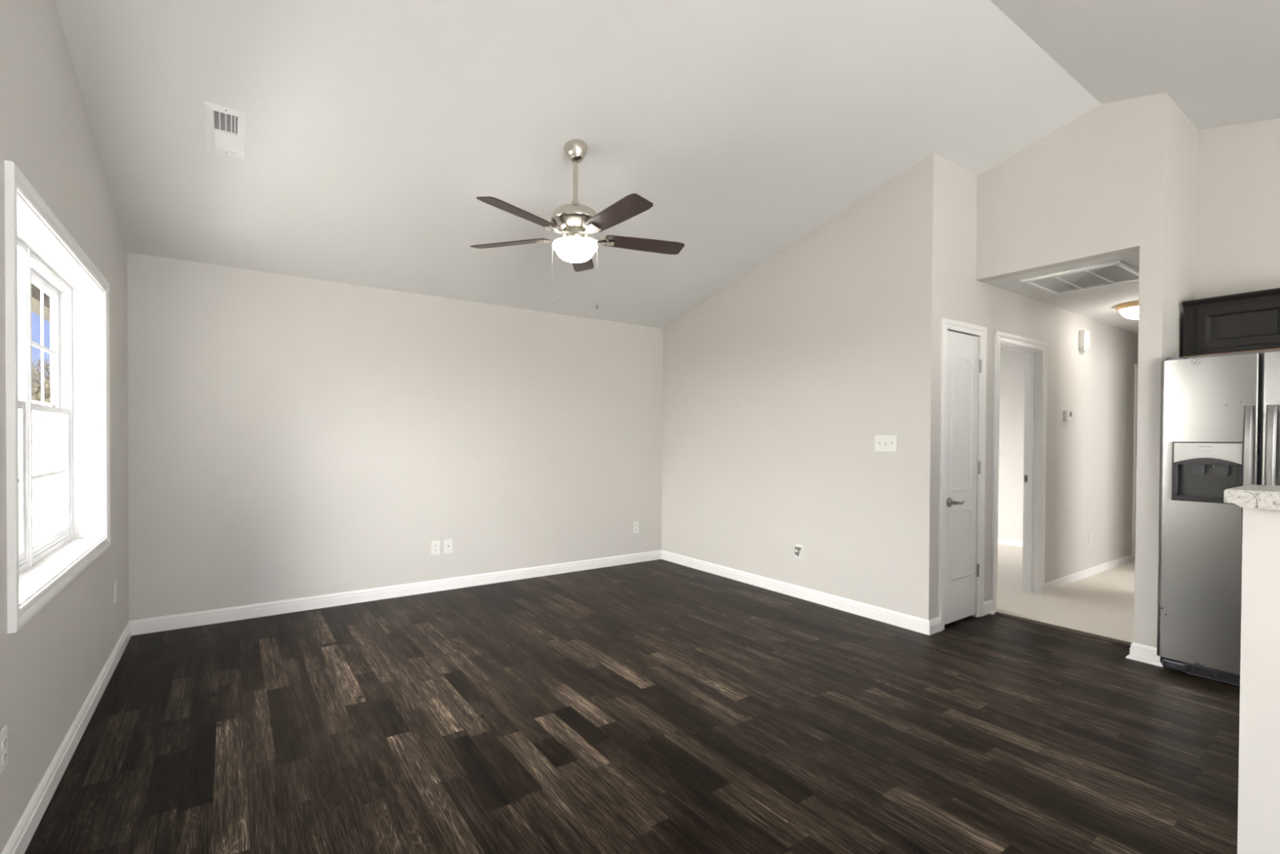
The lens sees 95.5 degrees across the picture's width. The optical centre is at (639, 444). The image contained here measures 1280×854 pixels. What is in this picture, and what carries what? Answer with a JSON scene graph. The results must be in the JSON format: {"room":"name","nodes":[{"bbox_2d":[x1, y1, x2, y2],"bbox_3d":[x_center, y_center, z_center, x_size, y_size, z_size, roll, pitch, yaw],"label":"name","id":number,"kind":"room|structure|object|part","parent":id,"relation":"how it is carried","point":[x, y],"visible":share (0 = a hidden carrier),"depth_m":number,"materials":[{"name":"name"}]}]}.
{"room":"empty living room","nodes":[
{"label":"empty living room","id":0,"kind":"room"},
{"bbox_2d":[0,0,128,853],"bbox_3d":[-1.243,-0.416,0.704,0.160,3.351,7.453,0,1,-35],"label":"wall","id":1,"kind":"structure","parent":0,"point":[50,666],"depth_m":2.15,"materials":[{"name":"paint"}]},
{"bbox_2d":[0,724,7,774],"bbox_3d":[-1.798,0.862,1.642,0.009,0.115,0.072,0,1,-35],"label":"wall outlet","id":2,"kind":"object","parent":1,"relation":"attached to","point":[3,733],"visible":1,"depth_m":1.64,"materials":[{"name":"plastic"}]},
{"bbox_2d":[1,749,6,764],"bbox_3d":[-1.797,0.882,1.643,0.005,0.029,0.034,0,1,-35],"label":"receptacle","id":3,"kind":"object","parent":2,"relation":"attached to","point":[3,751],"depth_m":1.64,"materials":[{"name":"plastic"}]},
{"bbox_2d":[1,735,6,750],"bbox_3d":[-1.797,0.842,1.643,0.005,0.029,0.034,0,1,-35],"label":"receptacle","id":4,"kind":"object","parent":2,"relation":"attached to","point":[3,737],"depth_m":1.64,"materials":[{"name":"plastic"}]},
{"bbox_2d":[4,160,111,633],"bbox_3d":[-2.376,-0.145,2.305,0.204,1.370,1.640,0,1,-35],"label":"window","id":5,"kind":"structure","parent":1,"relation":"in","point":[40,251],"depth_m":2.54,"materials":[{"name":"plastic"}]},
{"bbox_3d":[-2.192,0.143,1.968,0.038,0.633,0.700,0,1,-35],"label":"sash","id":6,"kind":"part","parent":5,"relation":"part of","materials":[{"name":"plastic"}]},
{"bbox_3d":[-2.427,-0.145,2.269,0.079,1.260,1.530,0,1,-35],"label":"frame","id":7,"kind":"part","parent":5,"relation":"part of","materials":[{"name":"plastic"}]},
{"bbox_3d":[-2.656,-0.444,2.557,0.028,0.608,0.730,0,1,-35],"label":"sash","id":8,"kind":"part","parent":5,"relation":"part of","materials":[{"name":"plastic"}]},
{"bbox_3d":[-2.627,0.134,2.585,0.038,0.633,0.730,0,1,-35],"label":"sash","id":9,"kind":"part","parent":5,"relation":"part of","materials":[{"name":"plastic"}]},
{"bbox_2d":[0,620,131,853],"bbox_3d":[-1.180,1.212,0.772,0.016,0.094,7.213,0,1,-35],"label":"baseboard","id":10,"kind":"structure","parent":1,"relation":"attached to","point":[19,841],"depth_m":2.17,"materials":[{"name":"white wood"}]},
{"bbox_2d":[114,580,117,603],"bbox_3d":[-2.950,0.826,3.273,0.009,0.115,0.072,0,1,-35],"label":"wall outlet","id":11,"kind":"object","parent":1,"relation":"attached to","point":[116,581],"visible":1,"depth_m":3.26,"materials":[{"name":"plastic"}]},
{"bbox_2d":[127,252,662,620],"bbox_3d":[-1.501,-0.010,5.016,4.389,2.444,0.120,0,1,-35],"label":"wall","id":12,"kind":"structure","parent":0,"point":[290,437],"depth_m":4.48,"materials":[{"name":"paint"}]},
{"bbox_2d":[129,550,661,635],"bbox_3d":[-1.514,1.166,4.940,4.275,0.094,0.016,0,1,-35],"label":"baseboard","id":13,"kind":"structure","parent":12,"relation":"attached to","point":[158,624],"depth_m":4.50,"materials":[{"name":"white wood"}]},
{"bbox_2d":[431,540,439,555],"bbox_3d":[-1.692,0.851,4.814,0.072,0.115,0.009,0,1,-35],"label":"wall outlet","id":14,"kind":"object","parent":12,"relation":"attached to","point":[435,544],"visible":1,"depth_m":4.81,"materials":[{"name":"plastic"}]},
{"bbox_2d":[444,538,453,553],"bbox_3d":[-1.604,0.849,4.871,0.076,0.118,0.017,0,1,-35],"label":"plate","id":15,"kind":"object","parent":12,"relation":"attached to","point":[448,543],"visible":1,"depth_m":4.87,"materials":[{"name":"plastic"}]},
{"bbox_2d":[632,521,639,533],"bbox_3d":[-0.041,0.849,5.979,0.072,0.115,0.009,0,1,-35],"label":"wall outlet","id":16,"kind":"object","parent":12,"relation":"attached to","point":[635,524],"visible":1,"depth_m":5.98,"materials":[{"name":"plastic"}]},
{"bbox_2d":[24,559,1239,853],"bbox_3d":[1.076,1.254,2.365,5.559,0.001,7.253,0,1,-35],"label":"floor","id":17,"kind":"structure","parent":0,"point":[659,706],"depth_m":2.52,"materials":[{"name":"brown wood"}]},
{"bbox_2d":[993,611,1132,645],"bbox_3d":[2.850,1.240,3.936,0.048,0.014,0.886,0,1,-35],"label":"threshold strip","id":18,"kind":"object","parent":17,"relation":"on","point":[1054,626],"depth_m":3.91,"materials":[{"name":"brown wood"}]},
{"bbox_2d":[1156,349,1279,686],"bbox_3d":[3.448,0.388,3.085,0.797,1.742,0.936,0,1,-35],"label":"refrigerator","id":19,"kind":"object","parent":17,"relation":"on","point":[1220,414],"depth_m":3.09,"materials":[{"name":"grey metal"}]},
{"bbox_3d":[3.019,0.045,3.095,0.010,0.108,0.264,0,1,-35],"label":"control panel","id":20,"kind":"part","parent":19,"relation":"part of","materials":[{"name":"silver metal"}]},
{"bbox_3d":[3.086,0.160,2.954,0.056,0.718,0.037,0,1,-35],"label":"door handle","id":21,"kind":"part","parent":19,"relation":"part of","materials":[{"name":"silver metal"}]},
{"bbox_3d":[3.304,0.365,2.734,0.050,1.650,0.528,0,1,-35],"label":"fridge door","id":22,"kind":"part","parent":19,"relation":"part of","materials":[{"name":"silver metal"}]},
{"bbox_3d":[3.131,0.160,2.889,0.056,0.718,0.037,0,1,-35],"label":"door handle","id":23,"kind":"part","parent":19,"relation":"part of","materials":[{"name":"silver metal"}]},
{"bbox_2d":[54,0,1279,333],"bbox_3d":[2.626,-1.656,3.567,9.789,1.031,7.760,0,1,-35],"label":"ceiling","id":24,"kind":"structure","parent":0,"point":[375,130],"depth_m":3.11,"materials":[{"name":"paint"}]},
{"bbox_2d":[204,101,246,159],"bbox_3d":[-2.038,-1.538,2.863,0.160,0.091,0.343,0,1,-35],"label":"ceiling vent","id":25,"kind":"object","parent":24,"relation":"in","point":[225,127],"visible":1,"depth_m":2.85,"materials":[{"name":"metal"}]},
{"bbox_2d":[470,138,684,308],"bbox_3d":[-0.339,-1.238,3.268,1.276,0.928,1.224,0,1,-35],"label":"ceiling fan","id":26,"kind":"object","parent":24,"relation":"hanging from","point":[575,220],"visible":1,"depth_m":3.22,"materials":[{"name":"brown wood"}]},
{"bbox_3d":[-0.762,-1.185,3.425,0.485,0.006,0.136,0,13,17],"label":"blade","id":27,"kind":"part","parent":26,"relation":"part of","materials":[{"name":"brown wood"}]},
{"bbox_3d":[-0.607,-1.179,2.965,0.136,0.006,0.485,15,9,34],"label":"blade","id":28,"kind":"part","parent":26,"relation":"part of","materials":[{"name":"brown wood"}]},
{"bbox_3d":[-0.369,-1.096,3.303,0.257,0.109,0.257,0,1,-35],"label":"lamp shade","id":29,"kind":"part","parent":26,"relation":"part of","materials":[{"name":"white glass"}]},
{"bbox_3d":[-0.373,-1.186,3.714,0.136,0.006,0.485,-12,1,-1],"label":"blade","id":30,"kind":"part","parent":26,"relation":"part of","materials":[{"name":"brown wood"}]},
{"bbox_3d":[-0.274,-0.986,3.305,0.063,0.362,0.003,0,1,-1],"label":"pull chain","id":31,"kind":"part","parent":26,"relation":"part of","materials":[{"name":"silver metal"}]},
{"bbox_3d":[-0.122,-1.177,2.971,0.136,0.006,0.485,15,-8,-36],"label":"blade","id":32,"kind":"part","parent":26,"relation":"part of","materials":[{"name":"brown wood"}]},
{"bbox_3d":[0.022,-1.181,3.434,0.485,0.006,0.136,0,-11,-19],"label":"blade","id":33,"kind":"part","parent":26,"relation":"part of","materials":[{"name":"brown wood"}]},
{"bbox_2d":[1020,260,1139,294],"bbox_3d":[3.114,-1.159,4.073,0.610,0.016,0.568,0,1,-35],"label":"ceiling vent","id":34,"kind":"object","parent":24,"relation":"in","point":[1118,272],"visible":0.96,"depth_m":4.05,"materials":[{"name":"plastic"}]},
{"bbox_2d":[1115,300,1138,319],"bbox_3d":[4.165,-1.098,4.830,0.336,0.142,0.336,0,1,-35],"label":"ceiling lamp","id":35,"kind":"object","parent":24,"relation":"attached to","point":[1130,310],"visible":0.36,"depth_m":4.80,"materials":[{"name":"white glass"}]},
{"bbox_3d":[4.165,-1.093,4.830,0.286,0.092,0.286,0,1,-35],"label":"lamp shade","id":36,"kind":"part","parent":35,"relation":"part of","materials":[{"name":"white glass"}]},
{"bbox_2d":[661,163,916,615],"bbox_3d":[1.082,-0.349,5.061,0.114,3.148,2.776,0,1,-35],"label":"wall","id":37,"kind":"structure","parent":0,"point":[779,387],"depth_m":4.60,"materials":[{"name":"paint"}]},
{"bbox_2d":[661,549,929,635],"bbox_3d":[1.059,1.179,4.987,0.016,0.094,2.906,0,1,-35],"label":"baseboard","id":38,"kind":"structure","parent":37,"relation":"attached to","point":[916,624],"depth_m":4.58,"materials":[{"name":"white wood"}]},
{"bbox_2d":[794,543,803,559],"bbox_3d":[1.269,0.858,4.669,0.038,0.115,0.072,0,1,-35],"label":"cable plate","id":39,"kind":"object","parent":37,"relation":"attached to","point":[799,548],"visible":1,"depth_m":4.66,"materials":[{"name":"plastic"}]},
{"bbox_2d":[874,435,897,452],"bbox_3d":[1.712,-0.009,4.057,0.016,0.115,0.168,0,1,-35],"label":"light switch","id":40,"kind":"object","parent":37,"relation":"attached to","point":[888,443],"visible":1,"depth_m":4.05,"materials":[{"name":"plastic"}]},
{"bbox_2d":[998,348,1025,541],"bbox_3d":[2.577,-0.011,6.364,4.050,2.460,3.173,0,1,-35],"label":"wall","id":41,"kind":"structure","parent":0,"point":[1012,363],"depth_m":7.01,"materials":[{"name":"paint"}]},
{"bbox_2d":[997,537,1022,546],"bbox_3d":[4.166,1.169,7.445,0.012,0.070,3.067,0,1,-35],"label":"baseboard","id":42,"kind":"structure","parent":41,"relation":"attached to","point":[1000,540],"depth_m":7.01,"materials":[{"name":"white wood"}]},
{"bbox_2d":[911,152,1138,619],"bbox_3d":[4.015,-0.341,5.362,5.254,3.156,0.114,0,1,-35],"label":"wall","id":43,"kind":"structure","parent":0,"point":[1089,464],"depth_m":4.70,"materials":[{"name":"paint"}]},
{"bbox_2d":[928,617,940,635],"bbox_3d":[1.946,1.196,3.845,0.148,0.094,0.016,0,1,-35],"label":"baseboard","id":44,"kind":"structure","parent":43,"relation":"attached to","point":[935,624],"depth_m":3.84,"materials":[{"name":"white wood"}]},
{"bbox_2d":[937,316,986,631],"bbox_3d":[2.233,0.197,4.072,0.610,2.090,0.172,0,1,-35],"label":"door","id":45,"kind":"structure","parent":43,"relation":"in","point":[959,351],"depth_m":4.05,"materials":[{"name":"wood"}]},
{"bbox_3d":[2.153,0.391,3.954,0.146,0.066,0.066,0,1,-35],"label":"handle","id":46,"kind":"part","parent":45,"relation":"part of","materials":[{"name":"metal"}]},
{"bbox_3d":[2.243,0.157,4.051,0.311,1.566,0.005,0,1,-35],"label":"panel moulding","id":47,"kind":"part","parent":45,"relation":"part of","materials":[{"name":"white wood"}]},
{"bbox_2d":[983,599,994,615],"bbox_3d":[2.561,1.194,4.279,0.158,0.094,0.016,0,1,-35],"label":"baseboard","id":48,"kind":"structure","parent":43,"relation":"attached to","point":[988,605],"depth_m":4.27,"materials":[{"name":"white wood"}]},
{"bbox_2d":[991,330,1047,610],"bbox_3d":[2.962,0.197,4.618,0.908,2.086,0.136,0,1,-35],"label":"door frame","id":49,"kind":"structure","parent":43,"relation":"in","point":[1035,351],"depth_m":4.80,"materials":[{"name":"wood"}]},
{"bbox_3d":[3.234,0.283,4.873,0.004,0.060,0.026,0,1,-35],"label":"strike plate","id":50,"kind":"part","parent":49,"relation":"part of","materials":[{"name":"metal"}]},
{"bbox_2d":[1062,410,1072,422],"bbox_3d":[3.738,-0.250,5.080,0.123,0.094,0.030,0,1,-35],"label":"thermostat","id":51,"kind":"object","parent":43,"relation":"attached to","point":[1067,415],"visible":1,"depth_m":5.05,"materials":[{"name":"plastic"}]},
{"bbox_3d":[3.689,-0.250,5.050,0.008,0.090,0.022,0,1,-35],"label":"plate","id":52,"kind":"part","parent":51,"relation":"part of","materials":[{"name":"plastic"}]},
{"bbox_2d":[1078,329,1089,351],"bbox_3d":[4.014,-0.936,5.252,0.130,0.180,0.050,0,1,-35],"label":"door chime","id":53,"kind":"object","parent":43,"relation":"attached to","point":[1083,335],"visible":1,"depth_m":5.22,"materials":[{"name":"plastic"}]},
{"bbox_2d":[1044,553,1133,591],"bbox_3d":[4.286,1.191,5.498,2.260,0.070,0.012,0,1,-35],"label":"baseboard","id":54,"kind":"structure","parent":43,"relation":"attached to","point":[1064,580],"depth_m":5.38,"materials":[{"name":"white wood"}]},
{"bbox_2d":[1088,532,1092,545],"bbox_3d":[4.226,0.883,5.453,0.072,0.115,0.009,0,1,-35],"label":"wall outlet","id":55,"kind":"object","parent":43,"relation":"attached to","point":[1091,533],"visible":1,"depth_m":5.45,"materials":[{"name":"plastic"}]},
{"bbox_2d":[1132,364,1137,560],"bbox_3d":[5.571,0.187,6.387,0.860,2.072,0.018,0,1,-35],"label":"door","id":56,"kind":"structure","parent":43,"relation":"in","point":[1135,365],"depth_m":6.14,"materials":[{"name":"white wood"}]},
{"bbox_2d":[994,543,1134,642],"bbox_3d":[3.434,1.220,6.298,5.130,0.015,4.097,0,1,-35],"label":"floor","id":57,"kind":"structure","parent":0,"point":[1102,603],"depth_m":4.61,"materials":[{"name":"beige carpet"}]},
{"bbox_2d":[975,93,1197,657],"bbox_3d":[4.582,-0.427,5.068,4.667,3.341,1.017,0,1,-35],"label":"wall header","id":58,"kind":"structure","parent":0,"point":[1120,177],"depth_m":3.49,"materials":[{"name":"paint"}]},
{"bbox_2d":[988,610,995,614],"bbox_3d":[2.590,1.234,4.273,0.065,0.016,0.030,0,1,-35],"label":"trim","id":59,"kind":"structure","parent":58,"relation":"attached to","point":[992,612],"depth_m":4.26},
{"bbox_2d":[1125,642,1162,666],"bbox_3d":[2.917,1.206,3.360,0.030,0.094,0.167,0,1,-35],"label":"baseboard","id":60,"kind":"structure","parent":58,"relation":"attached to","point":[1138,651],"depth_m":3.36,"materials":[{"name":"white wood"}]},
{"bbox_2d":[1195,118,1279,299],"bbox_3d":[4.541,-0.366,2.334,0.100,3.277,3.406,0,1,-35],"label":"wall","id":61,"kind":"structure","parent":0,"point":[1237,205],"depth_m":3.54,"materials":[{"name":"paint"}]},
{"bbox_2d":[1182,287,1279,356],"bbox_3d":[3.634,-0.682,3.197,0.387,0.327,0.900,0,1,-35],"label":"upper cabinet","id":62,"kind":"object","parent":61,"relation":"attached to","point":[1246,322],"visible":0.97,"depth_m":3.29,"materials":[{"name":"black wood"}]},
{"bbox_3d":[3.489,-0.823,3.092,0.030,0.044,0.900,0,1,-35],"label":"crown moulding","id":63,"kind":"part","parent":62,"relation":"part of","materials":[{"name":"black wood"}]},
{"bbox_3d":[3.647,-0.521,3.208,0.353,0.005,0.892,0,1,-35],"label":"panel","id":64,"kind":"part","parent":62,"relation":"part of","materials":[{"name":"black wood"}]},
{"bbox_3d":[3.378,-0.672,3.258,0.019,0.234,0.380,0,1,-35],"label":"cabinet door","id":65,"kind":"part","parent":62,"relation":"part of","materials":[{"name":"black wood"}]},
{"bbox_3d":[3.378,-0.672,3.258,0.017,0.162,0.298,0,1,-35],"label":"door panel","id":66,"kind":"part","parent":62,"relation":"part of","materials":[{"name":"black wood"}]},
{"bbox_2d":[1237,507,1279,853],"bbox_3d":[2.605,0.739,0.665,0.120,1.083,2.685,0,1,-35],"label":"wall","id":67,"kind":"structure","parent":0,"point":[1259,762],"depth_m":1.69,"materials":[{"name":"paint"}]},
{"bbox_2d":[1223,484,1279,510],"bbox_3d":[2.529,0.170,0.873,0.341,0.051,2.307,0,1,-35],"label":"countertop","id":68,"kind":"structure","parent":67,"relation":"on","point":[1252,496],"depth_m":1.68,"materials":[{"name":"stone"}]},
{"label":"outside","id":69,"kind":"structure","parent":0,"visible":0},
{"bbox_3d":[-33.454,1.503,-5.225,59.301,0.300,90.000,0,1,-35],"label":"ground","id":70,"kind":"structure","parent":69,"visible":0},
{"bbox_2d":[31,357,48,391],"bbox_3d":[-39.213,-2.413,36.655,4.636,6.575,4.552,0,1,-35],"label":"bare tree","id":71,"kind":"object","parent":70,"relation":"on","point":[36,366],"visible":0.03,"depth_m":37.85,"materials":[{"name":"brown plant"}]},
{"bbox_2d":[31,358,50,394],"bbox_3d":[-27.588,-1.648,28.014,3.751,5.465,3.690,0,1,-35],"label":"bare tree","id":72,"kind":"object","parent":70,"relation":"on","point":[47,365],"visible":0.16,"depth_m":27.17,"materials":[{"name":"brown plant"}]},
{"bbox_2d":[31,381,50,403],"bbox_3d":[-20.810,-0.751,21.470,3.117,3.926,3.096,0,1,-35],"label":"bare tree","id":73,"kind":"object","parent":70,"relation":"on","point":[47,389],"visible":0.03,"depth_m":20.68,"materials":[{"name":"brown plant"}]},
{"bbox_2d":[31,387,50,402],"bbox_3d":[-19.051,-0.466,17.170,2.760,3.461,2.654,0,1,-35],"label":"bare tree","id":74,"kind":"object","parent":70,"relation":"on","point":[35,397],"visible":0.04,"depth_m":17.70,"materials":[{"name":"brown plant"}]},
{"bbox_2d":[31,360,50,400],"bbox_3d":[-34.299,-2.203,34.461,4.347,6.268,4.230,0,1,-35],"label":"bare tree","id":75,"kind":"object","parent":70,"relation":"on","point":[47,376],"visible":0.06,"depth_m":34.24,"materials":[{"name":"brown plant"}]},
{"bbox_2d":[31,383,50,396],"bbox_3d":[-25.817,-1.318,23.641,3.424,4.902,3.434,0,1,-35],"label":"bare tree","id":76,"kind":"object","parent":70,"relation":"on","point":[37,391],"visible":0.02,"depth_m":23.55,"materials":[{"name":"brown plant"}]},
{"bbox_2d":[31,363,50,389],"bbox_3d":[-41.008,-2.624,41.089,4.963,6.882,5.120,0,1,-35],"label":"bare tree","id":77,"kind":"object","parent":70,"relation":"on","point":[33,363],"visible":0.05,"depth_m":40.05,"materials":[{"name":"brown plant"}]},
{"bbox_2d":[31,400,51,523],"bbox_3d":[-10.850,0.271,10.694,0.140,2.060,38.098,0,1,-35],"label":"vinyl fence","id":78,"kind":"object","parent":70,"relation":"on","point":[46,419],"visible":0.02,"depth_m":10.24,"materials":[{"name":"white plastic"}]},
{"bbox_3d":[-10.225,0.314,9.808,0.140,2.000,0.120,0,1,-35],"label":"post","id":79,"kind":"part","parent":78,"relation":"part of","materials":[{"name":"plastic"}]},
{"bbox_3d":[-5.404,1.399,4.775,1.911,0.090,22.000,0,1,-35],"label":"patio slab","id":80,"kind":"object","parent":70,"relation":"on","visible":0},
{"bbox_2d":[31,282,50,322],"bbox_3d":[-4.587,0.049,4.720,0.666,2.700,19.000,0,1,-35],"label":"porch roof","id":81,"kind":"structure","parent":80,"relation":"on","point":[35,291],"depth_m":4.56,"materials":[{"name":"plastic"}]}
]}

